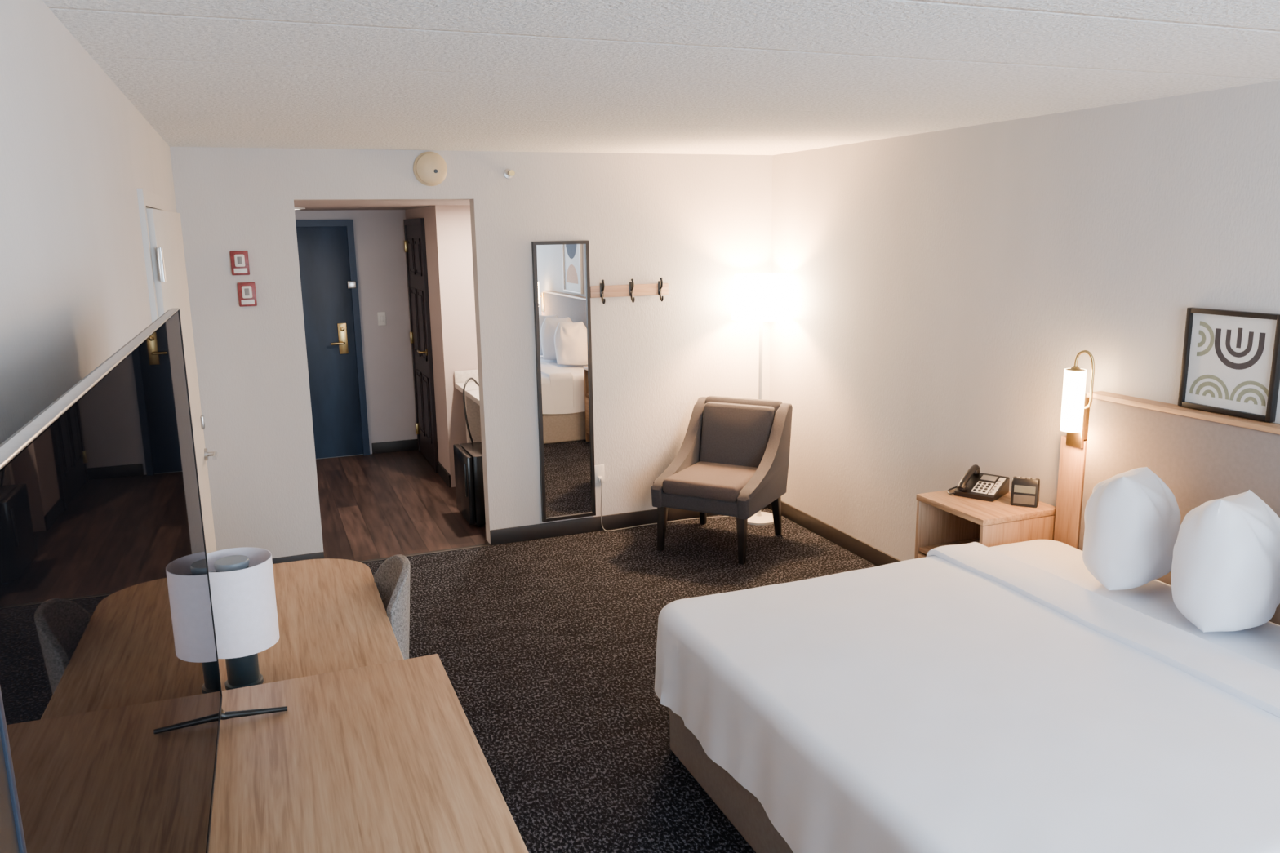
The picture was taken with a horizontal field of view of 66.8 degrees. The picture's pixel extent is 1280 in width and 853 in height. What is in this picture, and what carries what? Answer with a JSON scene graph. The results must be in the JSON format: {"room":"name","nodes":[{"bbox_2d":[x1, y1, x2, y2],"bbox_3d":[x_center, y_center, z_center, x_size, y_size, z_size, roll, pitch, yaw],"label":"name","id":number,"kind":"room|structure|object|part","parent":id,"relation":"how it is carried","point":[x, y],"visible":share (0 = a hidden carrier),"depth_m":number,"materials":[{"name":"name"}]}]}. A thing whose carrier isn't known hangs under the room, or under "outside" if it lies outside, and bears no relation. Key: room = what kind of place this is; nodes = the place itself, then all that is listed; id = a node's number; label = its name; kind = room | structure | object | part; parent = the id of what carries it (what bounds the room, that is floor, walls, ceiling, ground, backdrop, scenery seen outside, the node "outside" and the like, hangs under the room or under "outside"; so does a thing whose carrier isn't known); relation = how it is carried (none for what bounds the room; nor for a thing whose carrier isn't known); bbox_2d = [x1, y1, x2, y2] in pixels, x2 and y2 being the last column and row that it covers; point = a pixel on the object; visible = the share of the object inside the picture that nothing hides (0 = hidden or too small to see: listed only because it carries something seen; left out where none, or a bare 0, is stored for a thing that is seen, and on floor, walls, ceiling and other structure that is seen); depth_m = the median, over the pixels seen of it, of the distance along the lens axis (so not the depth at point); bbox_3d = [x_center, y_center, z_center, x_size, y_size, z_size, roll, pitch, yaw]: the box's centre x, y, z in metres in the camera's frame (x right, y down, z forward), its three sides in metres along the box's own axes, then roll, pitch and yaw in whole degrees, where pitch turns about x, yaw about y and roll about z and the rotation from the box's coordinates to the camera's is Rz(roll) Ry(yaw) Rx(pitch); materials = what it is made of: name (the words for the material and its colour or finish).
{"room":"hotel room","nodes":[
{"label":"hotel room","id":0,"kind":"room"},
{"bbox_2d":[0,0,177,444],"bbox_3d":[-1.207,0.364,2.118,0.120,2.440,7.160,-5,12,-21],"label":"wall","id":1,"kind":"structure","parent":0,"point":[76,153],"depth_m":1.91,"materials":[{"name":"paint"}]},
{"bbox_2d":[136,188,167,323],"bbox_3d":[-1.893,0.137,4.021,0.018,2.140,1.070,-5,12,-21],"label":"frame","id":2,"kind":"object","parent":1,"relation":"attached to","point":[146,198],"visible":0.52,"depth_m":3.38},
{"bbox_2d":[146,208,218,553],"bbox_3d":[-1.829,0.161,4.029,0.088,2.063,0.960,-5,12,-19],"label":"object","id":3,"kind":"structure","parent":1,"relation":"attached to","point":[165,230],"depth_m":4.06,"materials":[{"name":"paint"}]},
{"bbox_3d":[-1.940,0.133,4.390,0.059,0.020,0.112,-5,12,-19],"label":"lever","id":4,"kind":"part","parent":3,"relation":"part of","materials":[{"name":"metal"}]},
{"bbox_2d":[294,209,417,459],"bbox_3d":[-2.403,-0.829,8.694,2.450,2.165,0.120,-5,12,-21],"label":"wall","id":5,"kind":"structure","parent":0,"point":[379,234],"depth_m":8.65,"materials":[{"name":"paint"}]},
{"bbox_2d":[296,226,363,458],"bbox_3d":[-2.927,-0.701,8.423,0.880,2.020,0.028,-5,12,-21],"label":"leaf","id":6,"kind":"object","parent":5,"relation":"attached to","point":[322,251],"visible":0.44,"depth_m":8.48,"materials":[{"name":"blue wood"}]},
{"bbox_2d":[337,323,348,354],"bbox_3d":[-2.607,-0.772,8.518,0.075,0.270,0.014,-5,12,-21],"label":"lock plate","id":7,"kind":"object","parent":6,"relation":"attached to","point":[342,335],"visible":1,"depth_m":8.51,"materials":[{"name":"gold metal"}]},
{"bbox_2d":[330,341,345,345],"bbox_3d":[-2.636,-0.725,8.472,0.121,0.024,0.065,-5,12,-21],"label":"lever","id":8,"kind":"object","parent":7,"relation":"attached to","point":[343,342],"visible":1,"depth_m":8.45,"materials":[{"name":"gold metal"}]},
{"bbox_2d":[295,219,369,455],"bbox_3d":[-2.924,-0.722,8.412,0.990,2.085,0.044,-5,12,-21],"label":"frame","id":9,"kind":"object","parent":5,"relation":"attached to","point":[313,223],"visible":0.45,"depth_m":8.51,"materials":[{"name":"wood"}]},
{"bbox_2d":[347,280,355,288],"bbox_3d":[-2.508,-1.234,8.448,0.070,0.060,0.016,-5,12,-21],"label":"guard","id":10,"kind":"object","parent":5,"relation":"attached to","point":[350,284],"visible":1,"depth_m":8.44,"materials":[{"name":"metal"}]},
{"bbox_2d":[377,311,386,325],"bbox_3d":[-2.296,-0.959,8.636,0.070,0.120,0.015,-5,12,-21],"label":"light switch","id":11,"kind":"object","parent":5,"relation":"attached to","point":[381,315],"visible":1,"depth_m":8.63,"materials":[{"name":"white plastic"}]},
{"bbox_2d":[371,439,417,453],"bbox_3d":[-2.233,0.182,8.891,0.430,0.100,0.014,-5,12,-21],"label":"baseboard","id":12,"kind":"structure","parent":5,"relation":"attached to","point":[412,444],"depth_m":8.88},
{"bbox_2d":[293,199,470,210],"bbox_3d":[-1.885,-1.666,7.152,2.450,0.080,3.010,-5,12,-21],"label":"ceiling","id":13,"kind":"structure","parent":0,"point":[309,205],"depth_m":6.66,"materials":[{"name":"paint"}]},
{"bbox_2d":[294,207,305,209],"bbox_3d":[-2.607,-1.635,7.287,0.180,0.011,0.180,-5,12,-21],"label":"recessed light","id":14,"kind":"object","parent":13,"relation":"in","point":[295,208],"visible":0.38,"depth_m":7.24,"materials":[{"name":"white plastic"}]},
{"bbox_2d":[404,204,478,487],"bbox_3d":[-1.373,-0.754,8.250,0.870,2.165,1.480,-5,12,-21],"label":"wall","id":15,"kind":"structure","parent":0,"point":[448,238],"depth_m":7.45,"materials":[{"name":"paint"}]},
{"bbox_2d":[404,224,434,468],"bbox_3d":[-1.904,-0.692,8.299,0.090,2.020,0.820,-5,12,-21],"label":"leaf","id":16,"kind":"object","parent":15,"relation":"attached to","point":[426,448],"depth_m":8.34,"materials":[{"name":"brown wood"}]},
{"bbox_3d":[-2.049,-1.577,8.492,0.025,0.100,0.040,-5,12,-21],"label":"hinge","id":17,"kind":"part","parent":16,"relation":"part of","materials":[{"name":"gold metal"}]},
{"bbox_3d":[-2.037,-0.793,8.653,0.025,0.100,0.040,-5,12,-21],"label":"hinge","id":18,"kind":"part","parent":16,"relation":"part of","materials":[{"name":"gold metal"}]},
{"bbox_3d":[-2.024,0.020,8.820,0.025,0.100,0.040,-5,12,-21],"label":"hinge","id":19,"kind":"part","parent":16,"relation":"part of","materials":[{"name":"gold metal"}]},
{"bbox_2d":[407,238,431,444],"bbox_3d":[-1.882,-0.741,8.287,0.010,1.700,0.600,-5,12,-21],"label":"panels","id":20,"kind":"object","parent":16,"relation":"attached to","point":[417,255],"visible":0.99,"depth_m":8.25,"materials":[{"name":"brown wood"}]},
{"bbox_3d":[-1.806,-0.619,8.039,0.072,0.020,0.133,-5,12,-21],"label":"handle","id":21,"kind":"part","parent":16,"relation":"part of","materials":[{"name":"gold metal"}]},
{"bbox_2d":[403,217,438,473],"bbox_3d":[-1.872,-0.712,8.296,0.029,2.080,0.900,-5,12,-21],"label":"frame","id":22,"kind":"object","parent":15,"relation":"attached to","point":[420,221],"visible":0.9,"depth_m":7.95,"materials":[{"name":"brown wood"}]},
{"bbox_2d":[436,461,451,487],"bbox_3d":[-1.588,0.385,7.857,0.014,0.100,0.510,-5,12,-21],"label":"baseboard","id":23,"kind":"structure","parent":15,"relation":"attached to","point":[444,474],"depth_m":7.82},
{"bbox_2d":[169,146,772,558],"bbox_3d":[-0.811,-0.463,6.110,3.880,2.440,0.120,-5,12,-21],"label":"wall","id":24,"kind":"structure","parent":0,"point":[695,223],"depth_m":5.99,"materials":[{"name":"paint"}]},
{"bbox_2d":[230,250,249,275],"bbox_3d":[-2.209,-0.902,5.359,0.092,0.132,0.051,-5,12,-21],"label":"fire alarm strobe","id":25,"kind":"object","parent":24,"relation":"attached to","point":[239,260],"visible":1,"depth_m":5.35,"materials":[{"name":"red plastic"}]},
{"bbox_2d":[233,267,247,273],"bbox_3d":[-2.206,-0.861,5.362,0.068,0.027,0.004,-5,12,-21],"label":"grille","id":26,"kind":"object","parent":25,"relation":"attached to","point":[236,270],"depth_m":5.36,"materials":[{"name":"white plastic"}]},
{"bbox_2d":[237,282,257,306],"bbox_3d":[-2.186,-0.735,5.401,0.092,0.132,0.051,-5,12,-21],"label":"fire alarm strobe","id":27,"kind":"object","parent":24,"relation":"attached to","point":[246,291],"visible":1,"depth_m":5.39,"materials":[{"name":"red plastic"}]},
{"bbox_2d":[240,299,254,304],"bbox_3d":[-2.183,-0.693,5.405,0.068,0.027,0.004,-5,12,-21],"label":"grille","id":28,"kind":"object","parent":27,"relation":"attached to","point":[242,301],"depth_m":5.40,"materials":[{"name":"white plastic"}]},
{"bbox_2d":[271,551,324,564],"bbox_3d":[-2.180,0.830,5.737,0.600,0.100,0.014,-5,12,-21],"label":"baseboard","id":29,"kind":"structure","parent":24,"relation":"attached to","point":[320,555],"depth_m":5.78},
{"bbox_2d":[356,543,491,563],"bbox_3d":[-1.431,0.803,6.044,1.017,0.006,0.040,-5,12,-21],"label":"trim","id":30,"kind":"structure","parent":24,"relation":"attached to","point":[485,544],"depth_m":6.09,"materials":[{"name":"grey metal"}]},
{"bbox_2d":[413,151,447,186],"bbox_3d":[-1.214,-1.498,5.640,0.196,0.196,0.062,-5,12,-21],"label":"smoke detector","id":31,"kind":"object","parent":24,"relation":"attached to","point":[429,168],"visible":1,"depth_m":5.62,"materials":[{"name":"beige plastic"}]},
{"bbox_2d":[503,168,515,178],"bbox_3d":[-0.776,-1.513,5.804,0.060,0.060,0.082,-5,12,-21],"label":"sprinkler","id":32,"kind":"object","parent":24,"relation":"attached to","point":[508,173],"visible":1,"depth_m":5.81,"materials":[{"name":"metal"}]},
{"bbox_2d":[531,240,595,522],"bbox_3d":[-0.479,-0.274,6.198,0.362,1.790,0.030,-6,13,-21],"label":"wall mirror","id":33,"kind":"object","parent":24,"relation":"attached to","point":[561,268],"depth_m":6.19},
{"bbox_2d":[489,505,768,545],"bbox_3d":[-0.018,0.624,6.576,2.023,0.100,0.014,-5,12,-21],"label":"baseboard","id":34,"kind":"structure","parent":24,"relation":"attached to","point":[536,531],"depth_m":6.43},
{"bbox_2d":[590,277,668,304],"bbox_3d":[-0.056,-0.873,6.227,0.540,0.155,0.076,-5,12,-21],"label":"coat rack","id":35,"kind":"object","parent":24,"relation":"attached to","point":[632,290],"visible":1,"depth_m":6.23,"materials":[{"name":"brown wood"}]},
{"bbox_3d":[-0.243,-0.867,6.170,0.024,0.090,0.006,-5,12,-21],"label":"hook plate","id":36,"kind":"part","parent":35,"relation":"part of","materials":[{"name":"black metal"}]},
{"bbox_3d":[-0.057,-0.885,6.242,0.024,0.090,0.006,-5,12,-21],"label":"hook plate","id":37,"kind":"part","parent":35,"relation":"part of","materials":[{"name":"black metal"}]},
{"bbox_3d":[0.129,-0.902,6.314,0.024,0.090,0.006,-5,12,-21],"label":"hook plate","id":38,"kind":"part","parent":35,"relation":"part of","materials":[{"name":"black metal"}]},
{"bbox_2d":[315,449,877,852],"bbox_3d":[-0.028,1.155,4.490,3.880,0.100,10.320,-5,12,-21],"label":"floor","id":39,"kind":"structure","parent":0,"point":[546,647],"depth_m":4.92,"materials":[{"name":"carpet"}]},
{"bbox_2d":[217,558,404,690],"bbox_3d":[-1.134,1.006,3.197,0.630,0.745,1.300,-5,12,-21],"label":"table","id":40,"kind":"object","parent":39,"relation":"on","point":[332,616],"visible":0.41,"depth_m":3.14,"materials":[{"name":"brown wood"}]},
{"bbox_2d":[206,546,279,689],"bbox_3d":[-1.112,0.543,2.686,0.206,0.367,0.206,-5,12,-21],"label":"table lamp","id":41,"kind":"object","parent":40,"relation":"on","point":[242,580],"visible":0.87,"depth_m":2.61,"materials":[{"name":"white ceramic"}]},
{"bbox_2d":[208,653,528,852],"bbox_3d":[-0.439,1.275,1.552,0.705,0.860,2.290,-5,12,-21],"label":"dresser","id":42,"kind":"object","parent":39,"relation":"on","point":[385,757],"visible":0.92,"depth_m":2.07,"materials":[{"name":"brown wood"}]},
{"bbox_2d":[0,307,287,852],"bbox_3d":[-0.651,0.389,1.344,0.266,0.965,1.942,-5,12,-20],"label":"television","id":43,"kind":"object","parent":42,"relation":"on","point":[112,712],"visible":1,"depth_m":1.05,"materials":[{"name":"black plastic"}]},
{"bbox_3d":[-0.371,0.523,0.570,0.009,0.915,0.275,-5,12,-20],"label":"edge panel","id":44,"kind":"part","parent":43,"relation":"part of","materials":[{"name":"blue plastic"}]},
{"bbox_2d":[373,554,410,659],"bbox_3d":[-0.986,0.906,3.369,0.418,0.871,0.430,-5,12,-21],"label":"desk chair","id":45,"kind":"object","parent":39,"relation":"on","point":[392,578],"visible":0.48,"depth_m":3.28,"materials":[{"name":"fabric"}]},
{"bbox_2d":[453,369,481,443],"bbox_3d":[-0.863,0.117,7.067,0.670,0.920,1.350,-5,12,-21],"label":"countertop","id":46,"kind":"structure","parent":39,"relation":"on","point":[472,402],"depth_m":7.47,"materials":[{"name":"stone"}]},
{"bbox_2d":[462,377,478,442],"bbox_3d":[-1.151,-0.074,7.138,0.160,0.579,0.394,6,14,32],"label":"power cord","id":47,"kind":"object","parent":46,"relation":"on","point":[470,378],"visible":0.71,"depth_m":6.99,"materials":[{"name":"black plastic"}]},
{"bbox_2d":[453,441,485,527],"bbox_3d":[-1.005,0.389,6.799,0.515,0.500,0.450,-5,12,-21],"label":"mini fridge","id":48,"kind":"object","parent":39,"relation":"on","point":[468,457],"visible":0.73,"depth_m":6.56,"materials":[{"name":"black metal"}]},
{"bbox_3d":[-1.217,0.394,6.714,0.040,0.470,0.450,-5,12,-21],"label":"door","id":49,"kind":"part","parent":48,"relation":"part of","materials":[{"name":"black metal"}]},
{"bbox_3d":[-1.171,0.361,6.523,0.012,0.230,0.020,-5,12,-21],"label":"handle","id":50,"kind":"part","parent":48,"relation":"part of","materials":[{"name":"black metal"}]},
{"bbox_2d":[650,395,792,564],"bbox_3d":[0.525,0.308,6.145,0.650,0.875,0.752,5,13,28],"label":"armchair","id":51,"kind":"object","parent":39,"relation":"on","point":[732,459],"visible":1,"depth_m":6.14,"materials":[{"name":"fabric"}]},
{"bbox_3d":[0.142,0.626,6.054,0.055,0.300,0.064,5,13,28],"label":"leg","id":52,"kind":"part","parent":51,"relation":"part of","materials":[{"name":"brown wood"}]},
{"bbox_3d":[0.272,0.149,6.256,0.075,0.580,0.747,5,13,28],"label":"arm","id":53,"kind":"part","parent":51,"relation":"part of","materials":[{"name":"fabric"}]},
{"bbox_3d":[0.507,0.416,6.131,0.590,0.100,0.630,5,13,28],"label":"seat frame","id":54,"kind":"part","parent":51,"relation":"part of","materials":[{"name":"fabric"}]},
{"bbox_3d":[0.426,0.520,6.548,0.055,0.300,0.084,5,13,28],"label":"leg","id":55,"kind":"part","parent":51,"relation":"part of","materials":[{"name":"brown wood"}]},
{"bbox_2d":[662,461,757,502],"bbox_3d":[0.485,0.336,6.076,0.500,0.100,0.585,5,13,28],"label":"seat cushion","id":56,"kind":"object","parent":51,"relation":"on","point":[689,481],"depth_m":5.91,"materials":[{"name":"fabric"}]},
{"bbox_2d":[699,401,774,467],"bbox_3d":[0.624,0.056,6.283,0.476,0.386,0.155,5,13,28],"label":"cushion","id":57,"kind":"object","parent":51,"relation":"on","point":[732,433],"depth_m":6.25,"materials":[{"name":"fabric"}]},
{"bbox_3d":[0.607,0.671,5.802,0.055,0.300,0.064,5,13,28],"label":"leg","id":58,"kind":"part","parent":51,"relation":"part of","materials":[{"name":"brown wood"}]},
{"bbox_3d":[0.660,0.109,6.358,0.524,0.575,0.170,5,13,28],"label":"backrest","id":59,"kind":"part","parent":51,"relation":"part of","materials":[{"name":"fabric"}]},
{"bbox_3d":[0.776,0.197,5.983,0.075,0.580,0.747,5,13,28],"label":"arm","id":60,"kind":"part","parent":51,"relation":"part of","materials":[{"name":"fabric"}]},
{"bbox_3d":[0.882,0.564,6.301,0.055,0.300,0.084,5,13,28],"label":"leg","id":61,"kind":"part","parent":51,"relation":"part of","materials":[{"name":"brown wood"}]},
{"bbox_2d":[731,272,791,525],"bbox_3d":[0.807,-0.177,6.508,0.390,1.670,0.390,-5,12,-21],"label":"floor lamp","id":62,"kind":"object","parent":39,"relation":"on","point":[761,297],"visible":0.84,"depth_m":6.23,"materials":[{"name":"white fabric"}]},
{"bbox_3d":[0.796,-0.852,6.369,0.390,0.290,0.390,-5,12,-21],"label":"lamp shade","id":63,"kind":"part","parent":62,"relation":"part of","materials":[{"name":"white fabric"}]},
{"bbox_2d":[654,539,1279,852],"bbox_3d":[1.290,1.024,3.134,1.974,0.663,2.006,-5,12,-21],"label":"bed","id":64,"kind":"object","parent":39,"relation":"on","point":[974,697],"visible":0.97,"depth_m":2.85,"materials":[{"name":"fabric"}]},
{"bbox_2d":[1082,466,1180,590],"bbox_3d":[1.832,0.375,3.623,0.372,0.432,0.321,-10,15,-43],"label":"pillow","id":65,"kind":"object","parent":64,"relation":"on","point":[1132,517],"visible":0.96,"depth_m":3.50,"materials":[{"name":"fabric"}]},
{"bbox_2d":[1170,489,1279,632],"bbox_3d":[1.974,0.441,3.249,0.391,0.450,0.339,-10,15,-41],"label":"pillow","id":66,"kind":"object","parent":64,"relation":"on","point":[1225,576],"visible":1,"depth_m":3.12,"materials":[{"name":"fabric"}]},
{"bbox_2d":[914,488,1056,559],"bbox_3d":[1.607,0.697,4.559,0.436,0.720,0.460,-5,12,-21],"label":"nightstand","id":67,"kind":"object","parent":39,"relation":"on","point":[943,518],"visible":0.23,"depth_m":4.42,"materials":[{"name":"brown wood"}]},
{"bbox_3d":[1.419,0.813,4.505,0.018,0.340,0.410,-5,12,-21],"label":"drawer","id":68,"kind":"part","parent":67,"relation":"part of","materials":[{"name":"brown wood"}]},
{"bbox_2d":[919,537,979,554],"bbox_3d":[1.607,0.609,4.541,0.409,0.020,0.414,-5,12,-21],"label":"shelf","id":69,"kind":"object","parent":67,"relation":"attached to","point":[924,547],"depth_m":4.69,"materials":[{"name":"brown wood"}]},
{"bbox_2d":[946,464,1009,502],"bbox_3d":[1.594,0.259,4.598,0.240,0.120,0.210,9,15,39],"label":"desk phone","id":70,"kind":"object","parent":67,"relation":"on","point":[974,484],"visible":1,"depth_m":4.56,"materials":[{"name":"black plastic"}]},
{"bbox_3d":[1.522,0.295,4.662,0.068,0.023,0.196,6,14,31],"label":"cord","id":71,"kind":"part","parent":70,"relation":"part of","materials":[{"name":"black plastic"}]},
{"bbox_2d":[1010,475,1039,507],"bbox_3d":[1.751,0.292,4.411,0.116,0.126,0.090,5,13,26],"label":"clock radio","id":72,"kind":"object","parent":67,"relation":"on","point":[1025,491],"visible":1,"depth_m":4.38,"materials":[{"name":"black plastic"}]},
{"bbox_2d":[42,0,1279,155],"bbox_3d":[0.497,-1.057,2.594,3.880,0.100,7.280,-5,12,-21],"label":"ceiling","id":73,"kind":"structure","parent":0,"point":[684,77],"depth_m":2.79,"materials":[{"name":"white paint"}]},
{"bbox_2d":[594,464,728,531],"bbox_3d":[0.158,0.444,6.570,0.954,0.451,0.048,-5,12,-18],"label":"power cord","id":74,"kind":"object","parent":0,"point":[599,469],"depth_m":6.42,"materials":[{"name":"white plastic"}]},
{"bbox_3d":[-0.269,0.313,6.416,0.070,0.120,0.006,-5,12,-21],"label":"plate","id":75,"kind":"part","parent":74,"relation":"part of","materials":[{"name":"white plastic"}]},
{"bbox_3d":[0.173,0.487,6.582,0.925,0.362,0.044,-5,12,-18],"label":"cord","id":76,"kind":"part","parent":74,"relation":"part of","materials":[{"name":"grey plastic"}]},
{"bbox_2d":[769,80,1279,560],"bbox_3d":[2.284,0.032,3.473,0.120,2.440,7.160,-5,12,-21],"label":"wall","id":77,"kind":"structure","parent":0,"point":[944,285],"depth_m":4.65,"materials":[{"name":"paint"}]},
{"bbox_2d":[767,501,902,566],"bbox_3d":[2.220,1.174,3.732,0.014,0.100,7.026,-5,12,-21],"label":"baseboard","id":78,"kind":"structure","parent":77,"relation":"attached to","point":[859,548],"depth_m":6.12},
{"bbox_2d":[1059,350,1094,448],"bbox_3d":[1.867,-0.117,4.108,0.117,0.428,0.205,9,15,39],"label":"wall sconce","id":79,"kind":"object","parent":77,"relation":"attached to","point":[1075,407],"visible":0.98,"depth_m":4.04,"materials":[{"name":"gold metal"}]},
{"bbox_3d":[1.817,-0.110,4.072,0.086,0.260,0.086,-5,12,-21],"label":"lamp shade","id":80,"kind":"part","parent":79,"relation":"part of","materials":[{"name":"white"}]},
{"bbox_3d":[1.869,-0.021,4.158,0.016,0.220,0.085,-5,12,-21],"label":"plate","id":81,"kind":"part","parent":79,"relation":"part of","materials":[{"name":"gold metal"}]},
{"bbox_2d":[1053,391,1279,625],"bbox_3d":[2.351,0.686,3.175,0.083,1.276,2.580,-5,12,-21],"label":"headboard","id":82,"kind":"object","parent":77,"relation":"attached to","point":[1202,456],"visible":0.38,"depth_m":3.73,"materials":[{"name":"wood"}]},
{"bbox_3d":[1.907,0.569,4.313,0.060,1.060,0.135,-5,12,-21],"label":"panel","id":83,"kind":"part","parent":82,"relation":"part of","materials":[{"name":"brown wood"}]},
{"bbox_3d":[2.341,0.070,3.050,0.083,0.020,2.295,-5,12,-21],"label":"cap rail","id":84,"kind":"part","parent":82,"relation":"part of","materials":[{"name":"brown wood"}]},
{"bbox_2d":[1177,307,1279,422],"bbox_3d":[2.151,-0.233,3.541,0.028,0.376,0.370,-5,12,-21],"label":"framed art print","id":85,"kind":"object","parent":82,"relation":"on","point":[1230,366],"visible":1,"depth_m":3.53,"materials":[{"name":"white paper"}]}
]}

